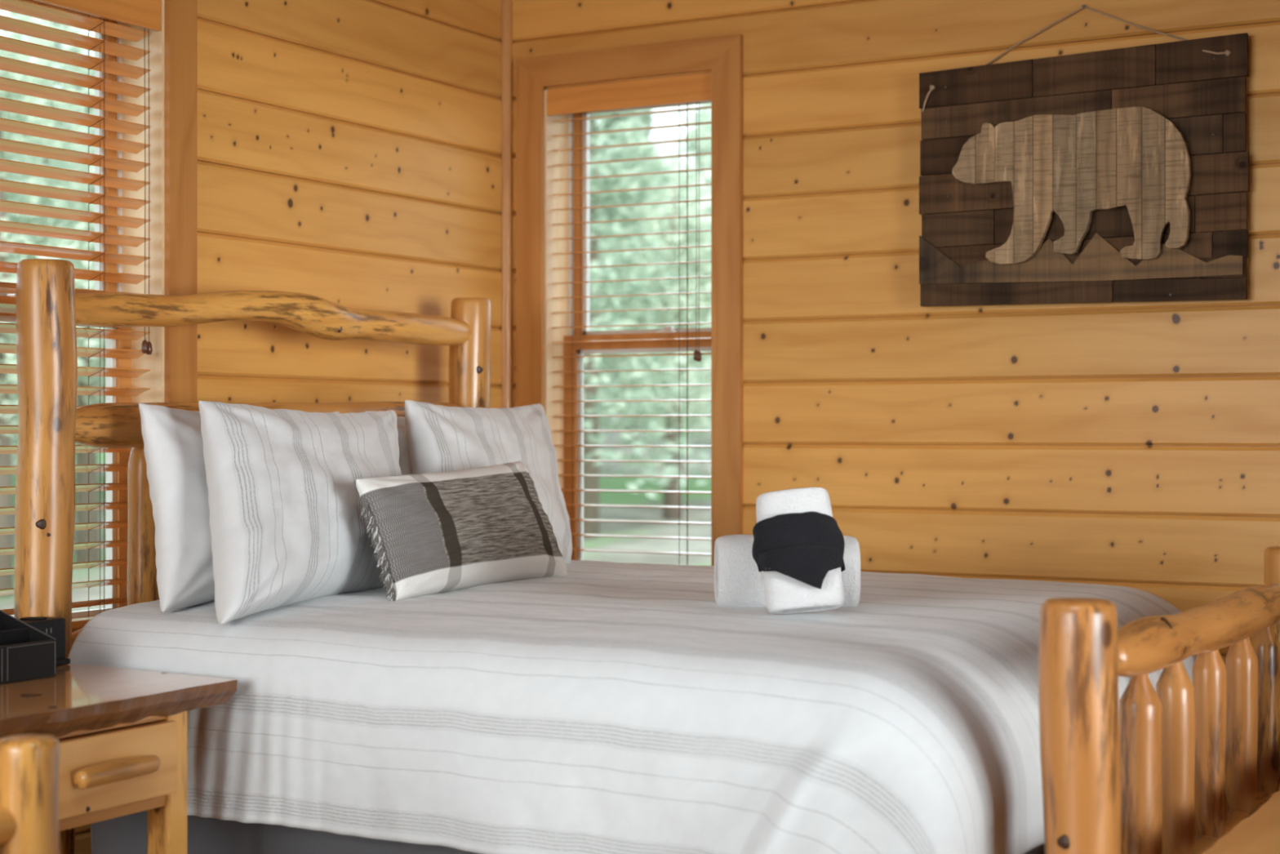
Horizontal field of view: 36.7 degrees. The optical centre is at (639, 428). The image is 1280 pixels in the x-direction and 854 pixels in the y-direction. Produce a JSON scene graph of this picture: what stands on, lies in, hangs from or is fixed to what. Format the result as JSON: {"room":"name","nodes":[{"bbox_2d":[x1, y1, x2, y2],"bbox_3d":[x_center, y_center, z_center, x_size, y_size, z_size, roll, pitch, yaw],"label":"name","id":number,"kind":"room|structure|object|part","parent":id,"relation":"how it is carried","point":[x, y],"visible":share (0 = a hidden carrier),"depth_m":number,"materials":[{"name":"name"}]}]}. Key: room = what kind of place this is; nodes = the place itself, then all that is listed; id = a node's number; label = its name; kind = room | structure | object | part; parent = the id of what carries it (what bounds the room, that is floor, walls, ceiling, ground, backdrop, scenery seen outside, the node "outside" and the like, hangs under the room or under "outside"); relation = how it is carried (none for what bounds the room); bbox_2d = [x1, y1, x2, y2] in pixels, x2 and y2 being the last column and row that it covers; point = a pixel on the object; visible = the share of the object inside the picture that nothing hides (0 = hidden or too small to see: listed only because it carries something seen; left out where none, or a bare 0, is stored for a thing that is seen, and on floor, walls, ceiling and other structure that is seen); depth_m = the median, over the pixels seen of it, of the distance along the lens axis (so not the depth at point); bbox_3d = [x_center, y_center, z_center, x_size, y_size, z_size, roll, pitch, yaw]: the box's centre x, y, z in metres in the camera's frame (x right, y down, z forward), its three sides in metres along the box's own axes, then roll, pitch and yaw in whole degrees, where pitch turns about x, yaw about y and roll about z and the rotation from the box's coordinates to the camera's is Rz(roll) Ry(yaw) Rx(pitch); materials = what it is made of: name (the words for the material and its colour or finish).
{"room":"cabin bedroom","nodes":[
{"label":"cabin bedroom","id":0,"kind":"room"},
{"bbox_2d":[74,0,501,853],"bbox_3d":[-2.184,-0.305,3.179,0.171,2.750,7.170,0,0,30],"label":"wall","id":1,"kind":"structure","parent":0,"point":[349,151],"depth_m":5.40,"materials":[{"name":"brown wood"}]},
{"bbox_2d":[0,0,197,632],"bbox_3d":[-1.463,-0.271,4.402,0.213,1.798,1.129,0,0,30],"label":"window","id":2,"kind":"structure","parent":1,"relation":"in","point":[172,377],"depth_m":4.79,"materials":[{"name":"brown wood"}]},
{"bbox_3d":[-1.507,0.097,4.427,0.030,0.807,0.913,0,0,30],"label":"sash","id":3,"kind":"part","parent":2,"relation":"part of","materials":[{"name":"brown wood"}]},
{"bbox_3d":[-1.540,-0.663,4.445,0.030,0.797,0.913,0,0,30],"label":"sash","id":4,"kind":"part","parent":2,"relation":"part of","materials":[{"name":"brown wood"}]},
{"bbox_2d":[0,0,161,628],"bbox_3d":[-1.438,-0.297,4.388,0.074,1.534,0.913,0,0,30],"label":"window blind","id":5,"kind":"object","parent":2,"relation":"attached to","point":[144,14],"visible":0.74,"depth_m":4.60,"materials":[{"name":"brown wood"}]},
{"bbox_3d":[-1.448,0.461,4.389,0.052,0.018,0.891,0,0,30],"label":"rail","id":6,"kind":"part","parent":5,"relation":"part of","materials":[{"name":"brown wood"}]},
{"bbox_3d":[-1.304,-0.279,4.644,0.053,1.482,0.014,0,0,30],"label":"ladder cord","id":7,"kind":"part","parent":5,"relation":"part of","materials":[{"name":"fabric"}]},
{"bbox_3d":[-1.214,-0.598,4.732,0.003,0.768,0.003,0,0,30],"label":"pull cord","id":8,"kind":"part","parent":5,"relation":"part of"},
{"bbox_3d":[-1.207,-0.598,4.744,0.003,0.768,0.003,0,0,30],"label":"pull cord","id":9,"kind":"part","parent":5,"relation":"part of","materials":[{"name":"brown fabric"}]},
{"bbox_3d":[-1.147,-0.285,4.814,0.021,1.770,0.100,0,0,30],"label":"casing","id":10,"kind":"part","parent":2,"relation":"part of","materials":[{"name":"brown wood"}]},
{"bbox_2d":[512,0,1279,835],"bbox_3d":[2.131,-0.305,4.753,5.820,2.750,0.171,0,0,30],"label":"wall","id":11,"kind":"structure","parent":0,"point":[1136,445],"depth_m":5.37,"materials":[{"name":"brown wood"}]},
{"bbox_2d":[501,0,512,408],"bbox_3d":[-0.419,-0.305,6.089,0.026,2.750,0.026,0,0,30],"label":"trim","id":12,"kind":"structure","parent":11,"relation":"attached to","point":[506,5],"depth_m":6.08,"materials":[{"name":"brown wood"}]},
{"bbox_2d":[515,34,742,565],"bbox_3d":[-0.007,-0.259,5.940,0.786,1.804,0.213,0,0,30],"label":"window","id":13,"kind":"structure","parent":11,"relation":"in","point":[721,56],"depth_m":6.02,"materials":[{"name":"brown wood"}]},
{"bbox_3d":[-0.343,-0.273,6.048,0.095,1.776,0.021,0,0,30],"label":"casing","id":14,"kind":"part","parent":13,"relation":"part of","materials":[{"name":"brown wood"}]},
{"bbox_3d":[-0.042,-1.113,5.878,0.786,0.095,0.021,0,0,30],"label":"casing","id":15,"kind":"part","parent":13,"relation":"part of","materials":[{"name":"brown wood"}]},
{"bbox_2d":[546,73,711,564],"bbox_3d":[-0.021,-0.293,5.915,0.580,1.534,0.074,0,0,30],"label":"window blind","id":16,"kind":"object","parent":13,"relation":"attached to","point":[696,88],"visible":0.84,"depth_m":5.88,"materials":[{"name":"brown wood"}]},
{"bbox_3d":[-0.192,-0.275,6.023,0.014,1.482,0.056,0,0,30],"label":"ladder cord","id":17,"kind":"part","parent":16,"relation":"part of","materials":[{"name":"fabric"}]},
{"bbox_3d":[0.137,-0.275,5.836,0.014,1.482,0.056,0,0,30],"label":"ladder cord","id":18,"kind":"part","parent":16,"relation":"part of","materials":[{"name":"brown fabric"}]},
{"bbox_3d":[0.169,-0.605,5.778,0.003,0.745,0.003,0,0,30],"label":"pull cord","id":19,"kind":"part","parent":16,"relation":"part of","materials":[{"name":"brown fabric"}]},
{"bbox_3d":[0.177,-0.605,5.774,0.003,0.745,0.003,0,0,30],"label":"pull cord","id":20,"kind":"part","parent":16,"relation":"part of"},
{"bbox_3d":[0.018,0.113,5.984,0.580,0.815,0.030,0,0,30],"label":"sash","id":21,"kind":"part","parent":13,"relation":"part of","materials":[{"name":"brown wood"}]},
{"bbox_3d":[0.037,-0.655,6.017,0.580,0.805,0.030,0,0,30],"label":"sash","id":22,"kind":"part","parent":13,"relation":"part of","materials":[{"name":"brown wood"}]},
{"bbox_3d":[0.258,-0.273,5.707,0.095,1.776,0.021,0,0,30],"label":"casing","id":23,"kind":"part","parent":13,"relation":"part of","materials":[{"name":"brown wood"}]},
{"bbox_2d":[919,4,1249,306],"bbox_3d":[1.166,-0.734,5.153,0.893,0.806,0.087,0,0,30],"label":"wall plaque","id":24,"kind":"object","parent":11,"relation":"attached to","point":[1106,142],"visible":1,"depth_m":5.11,"materials":[{"name":"brown wood"}]},
{"bbox_3d":[0.799,-0.916,5.349,0.038,0.074,0.012,0,0,30],"label":"cord","id":25,"kind":"part","parent":24,"relation":"part of","materials":[{"name":"fabric"}]},
{"bbox_3d":[1.191,-1.063,5.174,0.570,0.142,0.008,0,0,30],"label":"hanging cord","id":26,"kind":"part","parent":24,"relation":"part of","materials":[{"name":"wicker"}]},
{"bbox_3d":[1.482,-0.967,4.962,0.072,0.022,0.012,0,0,30],"label":"cord","id":27,"kind":"part","parent":24,"relation":"part of","materials":[{"name":"fabric"}]},
{"bbox_3d":[0.325,1.120,1.655,6.100,0.100,7.400,0,0,30],"label":"floor","id":28,"kind":"structure","parent":0,"visible":0},
{"bbox_2d":[0,733,59,853],"bbox_3d":[-1.099,0.763,2.605,0.099,0.615,0.724,0,0,39],"label":"log post","id":29,"kind":"object","parent":28,"relation":"on","point":[29,763],"visible":1,"depth_m":2.81,"materials":[{"name":"brown wood"}]},
{"bbox_3d":[-1.099,0.576,2.605,0.070,0.071,0.628,0,0,39],"label":"cross rail","id":30,"kind":"part","parent":29,"relation":"part of","materials":[{"name":"brown wood"}]},
{"bbox_2d":[0,662,237,853],"bbox_3d":[-1.167,0.773,3.566,0.617,0.593,0.648,0,0,30],"label":"nightstand","id":31,"kind":"object","parent":28,"relation":"on","point":[122,733],"visible":0.9,"depth_m":3.49,"materials":[{"name":"brown wood"}]},
{"bbox_2d":[0,609,56,684],"bbox_3d":[-1.291,0.405,3.656,0.223,0.143,0.282,0,0,30],"label":"desk organizer","id":32,"kind":"object","parent":31,"relation":"on","point":[27,652],"visible":1,"depth_m":3.69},
{"bbox_2d":[17,616,70,665],"bbox_3d":[-1.217,0.428,3.878,0.080,0.096,0.120,0,0,30],"label":"alarm clock","id":33,"kind":"object","parent":31,"relation":"on","point":[55,627],"visible":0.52,"depth_m":3.88,"materials":[{"name":"black plastic"}]},
{"bbox_3d":[-1.088,0.605,3.731,0.422,0.160,0.018,0,0,30],"label":"panel","id":34,"kind":"part","parent":31,"relation":"part of","materials":[{"name":"brown wood"}]},
{"bbox_3d":[-0.975,0.688,3.443,0.039,0.020,0.325,0,0,30],"label":"rail","id":35,"kind":"part","parent":31,"relation":"part of","materials":[{"name":"brown wood"}]},
{"bbox_3d":[-0.922,0.603,3.411,0.037,0.038,0.181,0,0,30],"label":"handle","id":36,"kind":"part","parent":31,"relation":"part of","materials":[{"name":"brown wood"}]},
{"bbox_3d":[-0.949,0.607,3.438,0.024,0.134,0.333,0,0,30],"label":"drawer","id":37,"kind":"part","parent":31,"relation":"part of","materials":[{"name":"brown wood"}]},
{"bbox_3d":[-0.883,0.796,3.609,0.055,0.547,0.053,0,0,30],"label":"leg","id":38,"kind":"part","parent":31,"relation":"part of","materials":[{"name":"brown wood"}]},
{"bbox_2d":[13,258,1279,853],"bbox_3d":[0.103,0.347,4.325,2.418,1.449,1.770,0,0,30],"label":"bed","id":39,"kind":"object","parent":28,"relation":"on","point":[1140,777],"visible":0.51,"depth_m":4.03,"materials":[{"name":"brown wood"}]},
{"bbox_3d":[-1.287,0.353,4.180,0.133,1.435,0.129,0,0,30],"label":"headboard post","id":40,"kind":"part","parent":39,"relation":"part of","materials":[{"name":"brown wood"}]},
{"bbox_3d":[-0.881,0.485,4.879,0.110,0.111,1.615,0,0,30],"label":"rail","id":41,"kind":"part","parent":39,"relation":"part of","materials":[{"name":"brown wood"}]},
{"bbox_3d":[-0.881,-0.016,4.879,0.104,0.118,1.616,0,0,30],"label":"rail","id":42,"kind":"part","parent":39,"relation":"part of","materials":[{"name":"brown wood"}]},
{"bbox_3d":[-0.880,-0.287,4.898,0.100,0.118,1.595,0,0,30],"label":"rail","id":43,"kind":"part","parent":39,"relation":"part of","materials":[{"name":"brown wood"}]},
{"bbox_3d":[-0.492,0.347,5.585,0.124,1.448,0.121,0,0,30],"label":"headboard post","id":44,"kind":"part","parent":39,"relation":"part of","materials":[{"name":"brown wood"}]},
{"bbox_2d":[90,809,1044,853],"bbox_3d":[0.042,0.855,4.295,1.841,0.390,1.651,0,0,30],"label":"bed skirt","id":45,"kind":"object","parent":39,"relation":"hanging from","point":[127,833],"visible":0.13,"depth_m":3.84,"materials":[{"name":"grey fabric"}]},
{"bbox_2d":[67,560,1197,853],"bbox_3d":[0.108,0.642,4.265,1.947,0.585,2.005,0,0,30],"label":"duvet","id":46,"kind":"object","parent":39,"relation":"on","point":[600,707],"visible":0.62,"depth_m":3.45,"materials":[{"name":"white fabric"}]},
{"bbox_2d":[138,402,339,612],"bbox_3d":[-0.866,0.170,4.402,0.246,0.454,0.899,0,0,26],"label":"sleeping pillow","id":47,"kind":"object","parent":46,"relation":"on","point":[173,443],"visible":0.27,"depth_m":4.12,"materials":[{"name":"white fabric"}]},
{"bbox_2d":[198,400,402,623],"bbox_3d":[-0.725,0.162,4.314,0.314,0.446,1.030,0,0,24],"label":"sham pillow","id":48,"kind":"object","parent":46,"relation":"on","point":[286,526],"visible":0.87,"depth_m":4.11,"materials":[{"name":"fabric"}]},
{"bbox_2d":[364,411,412,475],"bbox_3d":[-0.485,0.176,5.120,0.258,0.442,0.800,0,0,30],"label":"sleeping pillow","id":49,"kind":"object","parent":46,"relation":"on","point":[404,458],"visible":0.02,"depth_m":4.94,"materials":[{"name":"white fabric"}]},
{"bbox_2d":[355,461,567,601],"bbox_3d":[-0.407,0.231,4.411,0.198,0.303,0.747,0,0,30],"label":"lumbar pillow","id":50,"kind":"object","parent":46,"relation":"on","point":[436,532],"visible":0.97,"depth_m":4.29,"materials":[{"name":"grey fabric"}]},
{"bbox_2d":[404,400,572,564],"bbox_3d":[-0.381,0.157,5.028,0.280,0.461,1.005,0,0,23],"label":"sham pillow","id":51,"kind":"object","parent":46,"relation":"on","point":[440,438],"visible":0.49,"depth_m":5.02,"materials":[{"name":"fabric"}]},
{"bbox_2d":[714,533,860,606],"bbox_3d":[0.300,0.292,3.958,0.288,0.154,0.138,0,0,-2],"label":"rolled towel","id":52,"kind":"object","parent":46,"relation":"on","point":[738,580],"visible":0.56,"depth_m":3.90,"materials":[{"name":"white fabric"}]},
{"bbox_2d":[755,487,844,614],"bbox_3d":[0.310,0.236,3.747,0.166,0.246,0.130,0,0,-2],"label":"rolled towel","id":53,"kind":"object","parent":46,"relation":"on","point":[783,593],"visible":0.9,"depth_m":3.71,"materials":[{"name":"white fabric"}]},
{"bbox_2d":[751,511,844,589],"bbox_3d":[0.307,0.232,3.739,0.180,0.146,0.137,0,0,7],"label":"washcloth","id":54,"kind":"object","parent":53,"relation":"hanging from","point":[803,547],"visible":0.98,"depth_m":3.70,"materials":[{"name":"black fabric"}]},
{"bbox_3d":[0.697,0.671,3.052,0.129,0.801,0.127,0,0,30],"label":"footboard post","id":55,"kind":"part","parent":39,"relation":"part of","materials":[{"name":"brown wood"}]},
{"bbox_3d":[1.138,0.384,3.826,0.098,0.106,1.492,0,0,30],"label":"foot rail","id":56,"kind":"part","parent":39,"relation":"part of","materials":[{"name":"brown wood"}]},
{"bbox_3d":[1.098,0.840,3.755,0.097,0.097,1.615,0,0,30],"label":"foot rail","id":57,"kind":"part","parent":39,"relation":"part of","materials":[{"name":"brown wood"}]},
{"bbox_3d":[1.505,0.673,4.476,0.120,0.796,0.122,0,0,30],"label":"footboard post","id":58,"kind":"part","parent":39,"relation":"part of","materials":[{"name":"brown wood"}]},
{"bbox_2d":[1201,790,1279,853],"bbox_3d":[1.339,0.873,3.437,0.428,0.396,1.600,0,0,30],"label":"bench","id":59,"kind":"object","parent":28,"relation":"on","point":[1259,833],"visible":1,"depth_m":3.21,"materials":[{"name":"brown wood"}]},
{"label":"outside","id":60,"kind":"structure","parent":0,"visible":0},
{"bbox_2d":[0,351,711,617],"bbox_3d":[0.760,-1.430,28.436,100.000,9.039,100.000,0,0,30],"label":"ground","id":61,"kind":"structure","parent":60,"point":[79,594],"depth_m":27.03,"materials":[{"name":"green plant"}]},
{"bbox_2d":[3,32,61,399],"bbox_3d":[-11.526,-3.328,35.721,3.012,8.078,3.063,0,0,-28],"label":"conifer tree","id":62,"kind":"object","parent":61,"relation":"on","point":[12,33],"visible":0.02,"depth_m":35.54,"materials":[{"name":"green plant"}]},
{"bbox_2d":[0,8,72,256],"bbox_3d":[-8.493,-1.526,20.864,3.528,7.445,4.275,0,0,32],"label":"broadleaf tree","id":63,"kind":"object","parent":61,"relation":"on","point":[2,94],"visible":0.08,"depth_m":21.30,"materials":[{"name":"green plant"}]},
{"bbox_2d":[0,53,75,466],"bbox_3d":[-8.965,-2.999,25.195,3.560,9.557,3.529,0,0,-18],"label":"conifer tree","id":64,"kind":"object","parent":61,"relation":"on","point":[14,443],"visible":0.02,"depth_m":25.53,"materials":[{"name":"green plant"}]},
{"bbox_2d":[0,11,105,597],"bbox_3d":[-7.383,-1.477,21.027,4.275,7.445,3.528,0,0,-36],"label":"broadleaf tree","id":65,"kind":"object","parent":61,"relation":"on","point":[6,480],"visible":0.19,"depth_m":20.95,"materials":[{"name":"green plant"}]},
{"bbox_2d":[4,127,106,562],"bbox_3d":[-6.404,-0.841,23.101,3.372,5.810,3.636,0,0,21],"label":"broadleaf tree","id":66,"kind":"object","parent":61,"relation":"on","point":[82,497],"visible":0.06,"depth_m":22.95,"materials":[{"name":"green plant"}]},
{"bbox_2d":[5,17,106,444],"bbox_3d":[-8.387,-3.170,27.291,3.529,9.557,3.560,0,0,25],"label":"conifer tree","id":67,"kind":"object","parent":61,"relation":"on","point":[46,162],"visible":0.03,"depth_m":27.17,"materials":[{"name":"green plant"}]},
{"bbox_2d":[16,51,106,416],"bbox_3d":[-7.787,-3.350,29.387,3.560,9.557,3.529,0,0,18],"label":"conifer tree","id":68,"kind":"object","parent":61,"relation":"on","point":[91,131],"visible":0.02,"depth_m":29.04,"materials":[{"name":"green plant"}]},
{"bbox_2d":[64,107,90,150],"bbox_3d":[-12.472,-3.633,41.594,3.528,7.445,4.275,0,0,-24],"label":"broadleaf tree","id":69,"kind":"object","parent":61,"relation":"on","point":[83,127],"visible":0.02,"depth_m":41.64,"materials":[{"name":"green plant"}]},
{"bbox_2d":[597,115,666,355],"bbox_3d":[-1.040,-2.182,29.723,3.520,7.445,4.279,0,0,2],"label":"broadleaf tree","id":70,"kind":"object","parent":61,"relation":"on","point":[630,122],"visible":0.02,"depth_m":29.46,"materials":[{"name":"green plant"}]},
{"bbox_2d":[583,111,711,539],"bbox_3d":[-0.687,-2.816,25.215,3.560,9.557,3.529,0,0,30],"label":"conifer tree","id":71,"kind":"object","parent":61,"relation":"on","point":[597,318],"visible":0.3,"depth_m":24.85,"materials":[{"name":"green plant"}]},
{"bbox_2d":[598,148,711,519],"bbox_3d":[0.482,-1.154,27.500,3.636,5.810,3.372,0,0,30],"label":"broadleaf tree","id":72,"kind":"object","parent":61,"relation":"on","point":[671,240],"visible":0.34,"depth_m":26.90,"materials":[{"name":"green plant"}]},
{"bbox_2d":[599,108,711,444],"bbox_3d":[-0.173,-3.127,35.700,3.012,8.078,3.063,0,0,30],"label":"conifer tree","id":73,"kind":"object","parent":61,"relation":"on","point":[647,120],"visible":0.03,"depth_m":35.51,"materials":[{"name":"green plant"}]},
{"bbox_2d":[655,136,706,365],"bbox_3d":[1.413,-4.703,54.228,3.542,7.445,4.257,0,0,-43],"label":"broadleaf tree","id":74,"kind":"object","parent":61,"relation":"on","point":[674,147],"visible":0.04,"depth_m":54.78,"materials":[{"name":"green plant"}]},
{"bbox_2d":[668,103,711,355],"bbox_3d":[2.236,-2.401,31.842,3.520,7.445,4.279,0,0,-2],"label":"broadleaf tree","id":75,"kind":"object","parent":61,"relation":"on","point":[704,145],"visible":0.04,"depth_m":31.09,"materials":[{"name":"green plant"}]},
{"bbox_2d":[676,103,711,388],"bbox_3d":[1.744,-4.503,41.983,3.529,9.557,3.560,0,0,-44],"label":"conifer tree","id":76,"kind":"object","parent":61,"relation":"on","point":[691,147],"visible":0.02,"depth_m":41.74,"materials":[{"name":"green plant"}]}
]}

